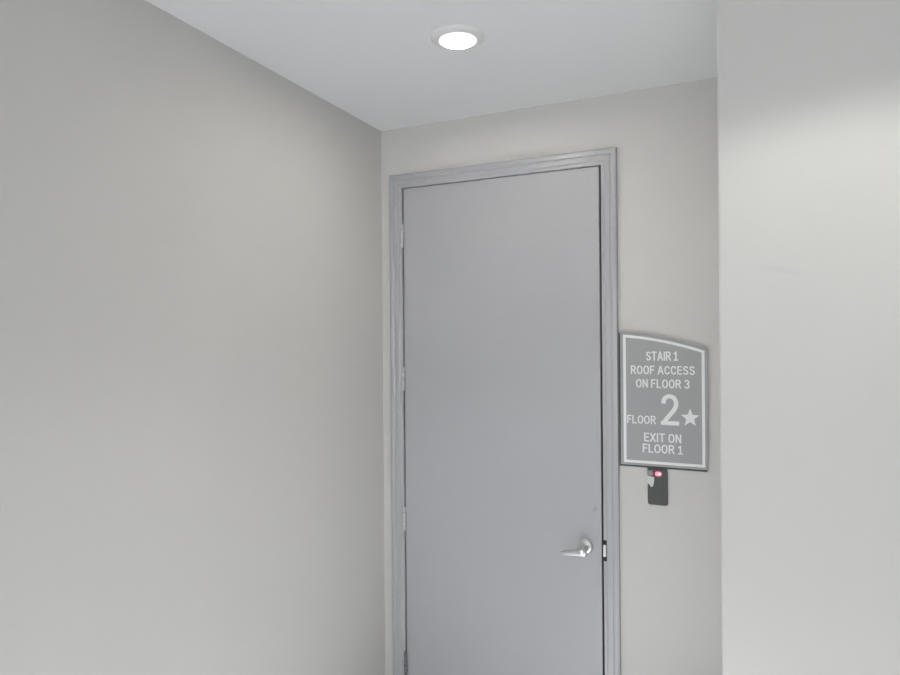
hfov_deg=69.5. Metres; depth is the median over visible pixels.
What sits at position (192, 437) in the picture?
wall
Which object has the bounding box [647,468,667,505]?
card reader
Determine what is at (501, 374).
door
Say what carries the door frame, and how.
attached to the wall at (665, 138)
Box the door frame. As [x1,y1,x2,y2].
[389,147,620,674]
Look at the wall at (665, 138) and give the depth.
2.57 m
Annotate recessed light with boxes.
[431,24,484,50]
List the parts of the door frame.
strike plate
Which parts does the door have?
lever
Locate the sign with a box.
[619,332,708,471]
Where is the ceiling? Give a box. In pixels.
[146,0,716,130]
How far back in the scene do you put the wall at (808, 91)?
1.53 m
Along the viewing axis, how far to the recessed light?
2.10 m
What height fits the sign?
0.540 m
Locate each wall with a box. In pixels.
[0,0,384,674]
[381,77,721,674]
[717,0,899,674]
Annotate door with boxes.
[400,166,603,674]
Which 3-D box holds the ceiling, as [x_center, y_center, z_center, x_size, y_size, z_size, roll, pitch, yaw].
[-1.317,-1.024,-3.143,3.600,0.100,12.396,0,0,25]

